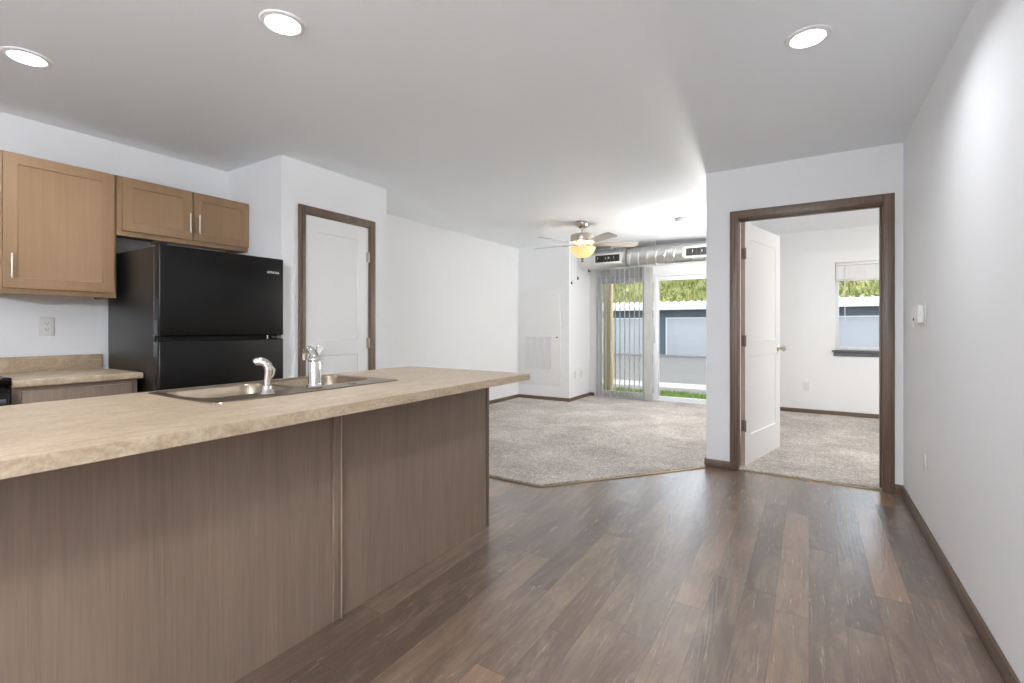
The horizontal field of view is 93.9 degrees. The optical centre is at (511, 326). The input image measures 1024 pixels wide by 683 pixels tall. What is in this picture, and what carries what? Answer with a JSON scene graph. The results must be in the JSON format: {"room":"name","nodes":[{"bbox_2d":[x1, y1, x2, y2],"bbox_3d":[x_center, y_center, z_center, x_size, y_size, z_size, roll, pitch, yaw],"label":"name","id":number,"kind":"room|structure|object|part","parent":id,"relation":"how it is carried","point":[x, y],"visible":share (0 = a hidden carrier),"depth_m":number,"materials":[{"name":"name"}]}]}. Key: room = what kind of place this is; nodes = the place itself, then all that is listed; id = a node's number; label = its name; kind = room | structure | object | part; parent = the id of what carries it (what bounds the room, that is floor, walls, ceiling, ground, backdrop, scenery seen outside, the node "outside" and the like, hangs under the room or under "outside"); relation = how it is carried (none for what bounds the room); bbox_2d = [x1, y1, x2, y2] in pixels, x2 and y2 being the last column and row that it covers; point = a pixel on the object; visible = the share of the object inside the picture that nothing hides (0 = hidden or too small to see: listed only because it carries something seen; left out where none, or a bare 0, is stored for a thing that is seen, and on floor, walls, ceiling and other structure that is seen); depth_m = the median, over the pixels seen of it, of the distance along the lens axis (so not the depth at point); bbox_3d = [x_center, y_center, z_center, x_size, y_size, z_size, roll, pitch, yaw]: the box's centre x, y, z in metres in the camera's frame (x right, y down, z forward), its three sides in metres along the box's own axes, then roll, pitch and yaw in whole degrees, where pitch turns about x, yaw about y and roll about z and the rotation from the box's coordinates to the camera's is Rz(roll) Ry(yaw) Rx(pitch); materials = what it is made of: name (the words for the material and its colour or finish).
{"room":"apartment kitchen","nodes":[
{"label":"apartment kitchen","id":0,"kind":"room"},
{"bbox_2d":[0,112,226,367],"bbox_3d":[-3.549,-0.059,2.152,0.140,2.440,4.310,0,0,32],"label":"wall","id":1,"kind":"structure","parent":0,"point":[80,323],"depth_m":3.13,"materials":[{"name":"paint"}]},
{"bbox_2d":[39,317,53,335],"bbox_3d":[-2.928,-0.004,3.009,0.009,0.116,0.072,0,0,32],"label":"wall outlet","id":2,"kind":"object","parent":1,"relation":"attached to","point":[46,324],"visible":1,"depth_m":3.01,"materials":[{"name":"white plastic"}]},
{"bbox_2d":[0,354,101,373],"bbox_3d":[-2.927,0.246,3.000,0.020,0.131,0.562,0,0,32],"label":"backsplash","id":3,"kind":"structure","parent":1,"relation":"attached to","point":[82,361],"depth_m":3.01,"materials":[{"name":"laminate"}]},
{"bbox_2d":[0,150,115,298],"bbox_3d":[-2.783,-0.580,2.905,0.364,0.787,0.527,0,0,32],"label":"upper cabinet","id":4,"kind":"object","parent":1,"relation":"attached to","point":[58,220],"visible":1,"depth_m":2.80,"materials":[{"name":"brown wood"}]},
{"bbox_3d":[-2.757,-0.340,2.634,0.034,0.137,0.011,0,0,32],"label":"handle","id":5,"kind":"part","parent":4,"relation":"part of","materials":[{"name":"silver metal"}]},
{"bbox_3d":[-2.682,-0.572,2.842,0.019,0.771,0.495,0,0,32],"label":"frame","id":6,"kind":"part","parent":4,"relation":"part of","materials":[{"name":"brown wood"}]},
{"bbox_2d":[116,175,248,253],"bbox_3d":[-2.420,-0.782,3.489,0.364,0.382,0.844,0,0,32],"label":"upper cabinet","id":7,"kind":"object","parent":1,"relation":"attached to","point":[145,211],"visible":0.94,"depth_m":3.36,"materials":[{"name":"brown wood"}]},
{"bbox_3d":[-2.403,-0.795,3.253,0.019,0.344,0.410,0,0,32],"label":"door","id":8,"kind":"part","parent":7,"relation":"part of","materials":[{"name":"brown wood"}]},
{"bbox_3d":[-2.286,-0.738,3.393,0.034,0.137,0.011,0,0,32],"label":"handle","id":9,"kind":"part","parent":7,"relation":"part of","materials":[{"name":"silver metal"}]},
{"bbox_3d":[-2.254,-0.738,3.444,0.034,0.137,0.011,0,0,32],"label":"handle","id":10,"kind":"part","parent":7,"relation":"part of","materials":[{"name":"silver metal"}]},
{"bbox_3d":[-2.187,-0.795,3.601,0.019,0.344,0.398,0,0,32],"label":"door","id":11,"kind":"part","parent":7,"relation":"part of","materials":[{"name":"brown wood"}]},
{"bbox_2d":[227,155,385,377],"bbox_3d":[-1.817,-0.059,4.224,0.895,2.440,1.037,0,0,32],"label":"wall","id":12,"kind":"structure","parent":0,"point":[273,189],"depth_m":3.71,"materials":[{"name":"paint"}]},
{"bbox_2d":[298,204,375,376],"bbox_3d":[-1.476,0.108,4.005,0.116,2.106,0.760,0,0,32],"label":"door frame","id":13,"kind":"structure","parent":12,"relation":"attached to","point":[303,210],"depth_m":3.86,"materials":[{"name":"brown wood"}]},
{"bbox_2d":[306,215,369,375],"bbox_3d":[-1.427,0.137,3.980,0.103,2.028,0.638,0,0,32],"label":"door","id":14,"kind":"structure","parent":12,"relation":"in","point":[337,254],"depth_m":3.97,"materials":[{"name":"white wood"}]},
{"bbox_2d":[386,213,517,400],"bbox_3d":[-0.694,-0.059,6.704,0.185,2.440,4.363,0,0,32],"label":"wall","id":15,"kind":"structure","parent":0,"point":[452,297],"depth_m":6.32,"materials":[{"name":"paint"}]},
{"bbox_2d":[489,394,518,403],"bbox_3d":[-0.829,1.127,6.299,0.012,0.066,3.529,0,0,32],"label":"baseboard","id":16,"kind":"structure","parent":15,"relation":"attached to","point":[516,395],"depth_m":7.43,"materials":[{"name":"brown wood"}]},
{"bbox_2d":[0,0,975,249],"bbox_3d":[0.817,-1.404,2.642,7.040,0.250,9.990,0,0,32],"label":"ceiling","id":17,"kind":"structure","parent":0,"point":[512,123],"depth_m":2.60,"materials":[{"name":"paint"}]},
{"bbox_2d":[0,46,53,67],"bbox_3d":[-2.297,-1.270,2.264,0.182,0.016,0.182,0,0,32],"label":"recessed light","id":18,"kind":"object","parent":17,"relation":"in","point":[20,55],"visible":1,"depth_m":2.24,"materials":[{"name":"white ceramic"}]},
{"bbox_2d":[259,9,306,36],"bbox_3d":[-0.964,-1.270,2.011,0.182,0.016,0.182,0,0,32],"label":"recessed light","id":19,"kind":"object","parent":17,"relation":"in","point":[280,22],"visible":1,"depth_m":1.99,"materials":[{"name":"white ceramic"}]},
{"bbox_2d":[533,221,637,283],"bbox_3d":[0.819,-0.895,5.853,1.264,0.768,1.321,0,0,32],"label":"ceiling fan","id":20,"kind":"object","parent":17,"relation":"hanging from","point":[583,251],"visible":1,"depth_m":5.74,"materials":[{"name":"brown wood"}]},
{"bbox_3d":[0.491,-1.011,6.063,0.485,0.037,0.138,0,0,33],"label":"blade","id":21,"kind":"part","parent":20,"relation":"part of","materials":[{"name":"brown wood"}]},
{"bbox_3d":[0.858,-0.904,5.824,0.316,0.130,0.316,0,0,32],"label":"lamp shade","id":22,"kind":"part","parent":20,"relation":"part of","materials":[{"name":"white"}]},
{"bbox_3d":[1.015,-1.011,5.416,0.138,0.037,0.485,0,0,-21],"label":"blade","id":23,"kind":"part","parent":20,"relation":"part of","materials":[{"name":"brown wood"}]},
{"bbox_3d":[1.295,-1.011,5.847,0.485,0.037,0.138,0,0,-3],"label":"blade","id":24,"kind":"part","parent":20,"relation":"part of","materials":[{"name":"brown wood"}]},
{"bbox_2d":[578,241,705,269],"bbox_3d":[2.146,-1.099,7.104,2.395,0.357,0.292,0,0,32],"label":"spiral duct","id":25,"kind":"object","parent":17,"relation":"hanging from","point":[688,252],"visible":0.77,"depth_m":7.08,"materials":[{"name":"silver metal"}]},
{"bbox_2d":[594,252,621,264],"bbox_3d":[1.476,-1.056,7.378,0.440,0.157,0.050,0,0,32],"label":"vent","id":26,"kind":"object","parent":25,"relation":"attached to","point":[600,258],"depth_m":7.36,"materials":[{"name":"white plastic"}]},
{"bbox_2d":[684,245,705,257],"bbox_3d":[2.631,-1.056,6.660,0.440,0.157,0.050,0,0,32],"label":"vent","id":27,"kind":"object","parent":25,"relation":"attached to","point":[690,251],"depth_m":6.69,"materials":[{"name":"white plastic"}]},
{"bbox_2d":[674,217,687,222],"bbox_3d":[1.984,-1.257,5.619,0.150,0.044,0.150,0,0,32],"label":"smoke detector","id":28,"kind":"object","parent":17,"relation":"attached to","point":[677,219],"visible":1,"depth_m":5.57,"materials":[{"name":"white plastic"}]},
{"bbox_2d":[784,24,832,49],"bbox_3d":[1.305,-1.270,2.109,0.182,0.016,0.182,0,0,32],"label":"recessed light","id":29,"kind":"object","parent":17,"relation":"in","point":[813,35],"visible":1,"depth_m":2.09,"materials":[{"name":"white ceramic"}]},
{"bbox_2d":[518,244,589,397],"bbox_3d":[0.706,-0.059,7.920,0.910,2.440,0.820,0,0,32],"label":"wall","id":30,"kind":"structure","parent":0,"point":[554,268],"depth_m":7.56,"materials":[{"name":"paint"}]},
{"bbox_2d":[519,290,560,385],"bbox_3d":[0.428,0.171,7.594,0.748,1.490,0.026,0,0,32],"label":"access panel","id":31,"kind":"object","parent":30,"relation":"attached to","point":[539,311],"visible":1,"depth_m":7.58,"materials":[{"name":"white paint"}]},
{"bbox_2d":[524,335,551,370],"bbox_3d":[0.409,0.411,7.603,0.500,0.550,0.004,0,0,32],"label":"return grille","id":32,"kind":"object","parent":31,"relation":"attached to","point":[537,348],"depth_m":7.60,"materials":[{"name":"white metal"}]},
{"bbox_2d":[519,392,589,401],"bbox_3d":[0.708,1.127,7.911,0.922,0.066,0.832,0,0,32],"label":"baseboard","id":33,"kind":"structure","parent":30,"relation":"attached to","point":[586,394],"depth_m":7.56,"materials":[{"name":"brown wood"}]},
{"bbox_2d":[235,395,1004,682],"bbox_3d":[0.817,1.254,2.642,7.040,0.214,9.990,0,0,32],"label":"floor","id":34,"kind":"structure","parent":0,"point":[708,574],"depth_m":2.21,"materials":[{"name":"wood"}]},
{"bbox_2d":[0,376,11,405],"bbox_3d":[-2.980,0.616,2.251,0.682,1.090,0.762,0,0,32],"label":"electric range","id":35,"kind":"object","parent":34,"relation":"on","point":[5,382],"visible":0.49,"depth_m":2.40,"materials":[{"name":"black metal"}]},
{"bbox_3d":[-2.750,0.633,2.110,0.040,0.615,0.750,0,0,32],"label":"oven door","id":36,"kind":"part","parent":35,"relation":"part of","materials":[{"name":"black glass"}]},
{"bbox_2d":[0,376,11,386],"bbox_3d":[-2.999,0.277,2.264,0.635,0.042,0.762,0,0,32],"label":"cooktop","id":37,"kind":"object","parent":35,"relation":"in","point":[4,381],"depth_m":2.40,"materials":[{"name":"black ceramic"}]},
{"bbox_2d":[9,379,136,404],"bbox_3d":[-2.659,0.737,2.827,0.657,0.848,0.540,0,0,32],"label":"base cabinet","id":38,"kind":"object","parent":34,"relation":"on","point":[23,395],"visible":0.1,"depth_m":2.64,"materials":[{"name":"brown wood"}]},
{"bbox_2d":[0,354,142,387],"bbox_3d":[-2.665,0.246,2.839,0.635,0.131,0.564,0,0,32],"label":"countertop","id":39,"kind":"structure","parent":38,"relation":"on","point":[29,371],"depth_m":2.89,"materials":[{"name":"laminate"}]},
{"bbox_2d":[108,241,282,392],"bbox_3d":[-2.190,0.327,3.344,0.751,1.668,0.791,0,0,32],"label":"refrigerator","id":40,"kind":"object","parent":34,"relation":"on","point":[179,317],"visible":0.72,"depth_m":3.04,"materials":[{"name":"black metal"}]},
{"bbox_3d":[-1.897,0.572,3.164,0.062,0.978,0.787,0,0,32],"label":"fridge door","id":41,"kind":"part","parent":40,"relation":"part of","materials":[{"name":"black metal"}]},
{"bbox_3d":[-1.897,-0.217,3.164,0.062,0.548,0.787,0,0,32],"label":"freezer door","id":42,"kind":"part","parent":40,"relation":"part of","materials":[{"name":"black metal"}]},
{"bbox_2d":[0,388,488,682],"bbox_3d":[-1.401,0.730,1.403,0.703,0.861,3.705,0,0,32],"label":"base cabinet","id":43,"kind":"object","parent":34,"relation":"on","point":[209,561],"visible":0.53,"depth_m":1.53,"materials":[{"name":"brown wood"}]},
{"bbox_3d":[-1.407,0.730,0.770,0.018,0.861,2.623,0,0,32],"label":"panel","id":44,"kind":"part","parent":43,"relation":"part of","materials":[{"name":"brown wood"}]},
{"bbox_2d":[0,366,529,479],"bbox_3d":[-1.292,0.281,1.346,0.934,0.037,3.782,0,0,32],"label":"countertop","id":45,"kind":"structure","parent":43,"relation":"on","point":[38,437],"depth_m":1.43,"materials":[{"name":"laminate"}]},
{"bbox_2d":[148,374,397,403],"bbox_3d":[-0.998,0.342,2.115,0.528,0.184,0.864,0,0,32],"label":"sink","id":46,"kind":"object","parent":45,"relation":"in","point":[226,393],"visible":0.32,"depth_m":2.10,"materials":[{"name":"silver metal"}]},
{"bbox_2d":[253,357,274,394],"bbox_3d":[-0.949,0.187,1.833,0.075,0.143,0.056,0,0,-1],"label":"sprayer","id":47,"kind":"object","parent":46,"relation":"on","point":[269,370],"visible":1,"depth_m":1.82,"materials":[{"name":"silver metal"}]},
{"bbox_2d":[302,345,323,388],"bbox_3d":[-0.861,0.169,2.054,0.111,0.179,0.070,0,0,32],"label":"faucet","id":48,"kind":"object","parent":45,"relation":"on","point":[314,360],"visible":1,"depth_m":2.02,"materials":[{"name":"silver metal"}]},
{"bbox_3d":[-0.867,0.114,2.057,0.098,0.068,0.036,0,0,32],"label":"spout","id":49,"kind":"part","parent":48,"relation":"part of","materials":[{"name":"silver metal"}]},
{"bbox_3d":[-0.834,0.108,2.054,0.028,0.057,0.037,0,0,32],"label":"lever","id":50,"kind":"part","parent":48,"relation":"part of","materials":[{"name":"silver metal"}]},
{"bbox_3d":[-0.427,0.730,2.347,0.017,0.861,1.022,0,0,32],"label":"panel","id":51,"kind":"part","parent":43,"relation":"part of","materials":[{"name":"brown wood"}]},
{"bbox_3d":[-0.148,0.730,2.791,0.022,0.861,0.026,0,0,32],"label":"corner post","id":52,"kind":"part","parent":43,"relation":"part of","materials":[{"name":"brown wood"}]},
{"bbox_2d":[489,467,705,487],"bbox_3d":[0.139,1.156,3.810,2.845,0.008,0.694,0,0,8],"label":"edging strip","id":53,"kind":"object","parent":34,"relation":"on","point":[493,477],"visible":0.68,"depth_m":3.63,"materials":[{"name":"gold metal"}]},
{"bbox_2d":[739,469,882,491],"bbox_3d":[2.230,1.156,3.625,0.927,0.008,0.026,0,0,32],"label":"edging strip","id":54,"kind":"object","parent":34,"relation":"on","point":[739,469],"visible":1,"depth_m":3.59,"materials":[{"name":"brown wood"}]},
{"bbox_2d":[590,225,878,413],"bbox_3d":[3.411,-0.059,6.816,7.040,2.440,0.160,0,0,32],"label":"wall","id":55,"kind":"structure","parent":0,"point":[808,259],"depth_m":6.33,"materials":[{"name":"paint"}]},
{"bbox_2d":[588,261,705,399],"bbox_3d":[2.285,0.058,7.355,2.361,2.136,0.112,0,0,32],"label":"vertical blind","id":56,"kind":"object","parent":55,"relation":"attached to","point":[647,273],"visible":0.91,"depth_m":7.50,"materials":[{"name":"white plastic"}]},
{"bbox_2d":[594,270,705,404],"bbox_3d":[2.279,0.162,7.481,2.061,1.997,0.166,0,0,32],"label":"door","id":57,"kind":"structure","parent":55,"relation":"in","point":[686,275],"depth_m":7.47,"materials":[{"name":"white plastic"}]},
{"bbox_3d":[1.859,0.173,7.715,0.995,1.913,0.038,0,0,32],"label":"sliding panel","id":58,"kind":"part","parent":57,"relation":"part of","materials":[{"name":"clear glass"}]},
{"bbox_3d":[2.691,0.173,7.263,1.025,1.913,0.038,0,0,32],"label":"fixed panel","id":59,"kind":"part","parent":57,"relation":"part of","materials":[{"name":"clear glass"}]},
{"bbox_2d":[803,382,808,390],"bbox_3d":[3.932,0.791,6.393,0.072,0.116,0.009,0,0,32],"label":"wall outlet","id":60,"kind":"object","parent":55,"relation":"attached to","point":[805,384],"visible":1,"depth_m":6.39,"materials":[{"name":"white plastic"}]},
{"bbox_2d":[832,263,878,356],"bbox_3d":[4.638,-0.230,6.016,1.020,1.216,0.165,0,0,32],"label":"window","id":61,"kind":"structure","parent":55,"relation":"in","point":[839,351],"depth_m":6.19,"materials":[{"name":"white plastic"}]},
{"bbox_3d":[4.620,0.339,5.986,1.020,0.079,0.095,0,0,32],"label":"sill","id":62,"kind":"part","parent":61,"relation":"part of","materials":[{"name":"stone"}]},
{"bbox_2d":[836,260,878,319],"bbox_3d":[4.622,-0.456,5.990,0.938,0.763,0.056,0,0,32],"label":"window blind","id":63,"kind":"object","parent":61,"relation":"attached to","point":[867,270],"visible":0.48,"depth_m":6.11,"materials":[{"name":"white plastic"}]},
{"bbox_3d":[4.625,-0.605,5.994,0.930,0.024,0.024,0,0,32],"label":"rail","id":64,"kind":"part","parent":63,"relation":"part of","materials":[{"name":"white plastic"}]},
{"bbox_2d":[740,222,751,436],"bbox_3d":[2.565,-0.059,5.394,0.120,2.440,3.150,0,0,32],"label":"wall","id":65,"kind":"structure","parent":0,"point":[747,222],"depth_m":5.00,"materials":[{"name":"paint"}]},
{"bbox_2d":[706,142,902,484],"bbox_3d":[3.158,-0.059,3.100,3.548,2.440,0.120,0,0,32],"label":"wall","id":66,"kind":"structure","parent":0,"point":[876,170],"depth_m":3.73,"materials":[{"name":"paint"}]},
{"bbox_2d":[704,458,729,469],"bbox_3d":[1.687,1.127,3.935,0.194,0.066,0.012,0,0,32],"label":"baseboard","id":67,"kind":"structure","parent":66,"relation":"attached to","point":[713,463],"depth_m":3.93,"materials":[{"name":"brown wood"}]},
{"bbox_2d":[741,222,785,465],"bbox_3d":[2.247,0.139,4.246,0.170,2.012,0.927,0,0,41],"label":"door","id":68,"kind":"structure","parent":66,"relation":"in","point":[760,248],"depth_m":4.20,"materials":[{"name":"white wood"}]},
{"bbox_3d":[2.545,0.200,4.508,0.062,0.062,0.068,0,0,-45],"label":"knob","id":69,"kind":"part","parent":68,"relation":"part of","materials":[{"name":"silver metal"}]},
{"bbox_2d":[730,193,894,493],"bbox_3d":[2.253,0.113,3.663,1.053,2.096,0.152,0,0,32],"label":"door frame","id":70,"kind":"structure","parent":66,"relation":"attached to","point":[885,203],"depth_m":3.41,"materials":[{"name":"brown wood"}]},
{"bbox_2d":[895,484,902,494],"bbox_3d":[2.685,1.127,3.316,0.048,0.066,0.012,0,0,32],"label":"baseboard","id":71,"kind":"structure","parent":66,"relation":"attached to","point":[898,488],"depth_m":3.31,"materials":[{"name":"brown wood"}]},
{"bbox_2d":[780,407,878,418],"bbox_3d":[4.848,1.127,5.821,3.306,0.066,0.012,0,0,32],"label":"baseboard","id":72,"kind":"structure","parent":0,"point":[852,414],"depth_m":6.24,"materials":[{"name":"brown wood"}]},
{"bbox_2d":[903,0,1023,682],"bbox_3d":[1.061,-0.059,0.542,0.120,2.440,6.440,0,0,32],"label":"wall","id":73,"kind":"structure","parent":0,"point":[963,150],"depth_m":1.90,"materials":[{"name":"paint"}]},
{"bbox_2d":[911,309,913,327],"bbox_3d":[2.515,-0.054,3.005,0.009,0.116,0.072,0,0,32],"label":"light switch","id":74,"kind":"object","parent":73,"relation":"attached to","point":[912,322],"visible":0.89,"depth_m":2.98,"materials":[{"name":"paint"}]},
{"bbox_2d":[913,303,925,324],"bbox_3d":[2.334,-0.073,2.741,0.038,0.124,0.170,0,0,32],"label":"thermostat","id":75,"kind":"object","parent":73,"relation":"attached to","point":[919,311],"visible":1,"depth_m":2.70,"materials":[{"name":"white plastic"}]},
{"bbox_3d":[2.348,-0.073,2.733,0.005,0.124,0.170,0,0,32],"label":"plate","id":76,"kind":"part","parent":75,"relation":"part of","materials":[{"name":"white plastic"}]},
{"bbox_2d":[923,450,926,473],"bbox_3d":[2.314,0.756,2.683,0.009,0.116,0.072,0,0,32],"label":"wall outlet","id":77,"kind":"object","parent":73,"relation":"attached to","point":[924,452],"visible":1,"depth_m":2.67,"materials":[{"name":"white plastic"}]},
{"bbox_2d":[902,486,1020,682],"bbox_3d":[1.007,1.127,0.581,0.012,0.066,6.390,0,0,32],"label":"baseboard","id":78,"kind":"structure","parent":73,"relation":"attached to","point":[999,659],"depth_m":1.93,"materials":[{"name":"brown wood"}]},
{"label":"outside","id":79,"kind":"structure","parent":0,"visible":0},
{"bbox_2d":[613,386,705,398],"bbox_3d":[2.542,1.446,8.828,85.000,0.370,2.320,0,0,32],"label":"lawn","id":80,"kind":"structure","parent":79,"point":[614,388],"depth_m":9.32,"materials":[{"name":"green plant"}]},
{"bbox_2d":[603,284,612,390],"bbox_3d":[1.712,-0.144,8.496,0.140,2.890,0.140,0,0,32],"label":"patio post","id":81,"kind":"object","parent":80,"relation":"on","point":[608,285],"visible":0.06,"depth_m":8.43,"materials":[{"name":"brown wood"}]},
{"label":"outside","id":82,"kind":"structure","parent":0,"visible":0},
{"bbox_2d":[613,384,705,393],"bbox_3d":[3.418,1.496,10.238,85.000,0.330,1.000,0,0,32],"label":"pavement","id":83,"kind":"structure","parent":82,"point":[696,391],"depth_m":10.35,"materials":[{"name":"concrete"}]},
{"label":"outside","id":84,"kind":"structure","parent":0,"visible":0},
{"bbox_2d":[613,355,705,384],"bbox_3d":[8.268,1.669,18.044,85.000,0.495,15.180,0,0,32],"label":"road","id":85,"kind":"structure","parent":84,"point":[672,369],"depth_m":16.75,"materials":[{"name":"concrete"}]},
{"bbox_2d":[613,295,878,356],"bbox_3d":[15.126,0.153,26.239,59.000,3.525,7.060,0,0,32],"label":"building","id":86,"kind":"structure","parent":85,"relation":"on","point":[682,325],"depth_m":26.03,"materials":[{"name":"blue"}]},
{"bbox_3d":[6.798,0.575,27.899,3.000,2.080,0.029,0,0,32],"label":"rollup door","id":87,"kind":"part","parent":86,"relation":"part of","materials":[{"name":"white metal"}]},
{"bbox_3d":[9.932,0.545,25.933,3.120,2.140,0.058,0,0,32],"label":"door frame","id":88,"kind":"part","parent":86,"relation":"part of","materials":[{"name":"white plastic"}]},
{"bbox_3d":[9.940,0.575,25.946,3.000,2.080,0.029,0,0,32],"label":"rollup door","id":89,"kind":"part","parent":86,"relation":"part of","materials":[{"name":"white metal"}]},
{"bbox_3d":[16.226,0.575,22.041,3.000,2.080,0.029,0,0,32],"label":"rollup door","id":90,"kind":"part","parent":86,"relation":"part of","materials":[{"name":"white metal"}]},
{"bbox_3d":[16.218,0.545,22.027,3.120,2.140,0.058,0,0,32],"label":"door frame","id":91,"kind":"part","parent":86,"relation":"part of","materials":[{"name":"white plastic"}]},
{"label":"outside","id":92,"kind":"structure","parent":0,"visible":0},
{"bbox_2d":[613,278,878,302],"bbox_3d":[32.879,-5.296,52.918,140.380,14.182,55.000,0,0,32],"label":"hillside","id":93,"kind":"structure","parent":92,"point":[704,280],"depth_m":47.17,"materials":[{"name":"green plant"}]},
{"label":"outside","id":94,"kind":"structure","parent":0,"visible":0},
{"bbox_2d":[613,379,705,389],"bbox_3d":[3.972,1.521,11.130,85.000,0.320,1.100,0,0,32],"label":"curb","id":95,"kind":"object","parent":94,"point":[661,384],"visible":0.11,"depth_m":11.32,"materials":[{"name":"concrete"}]}
]}

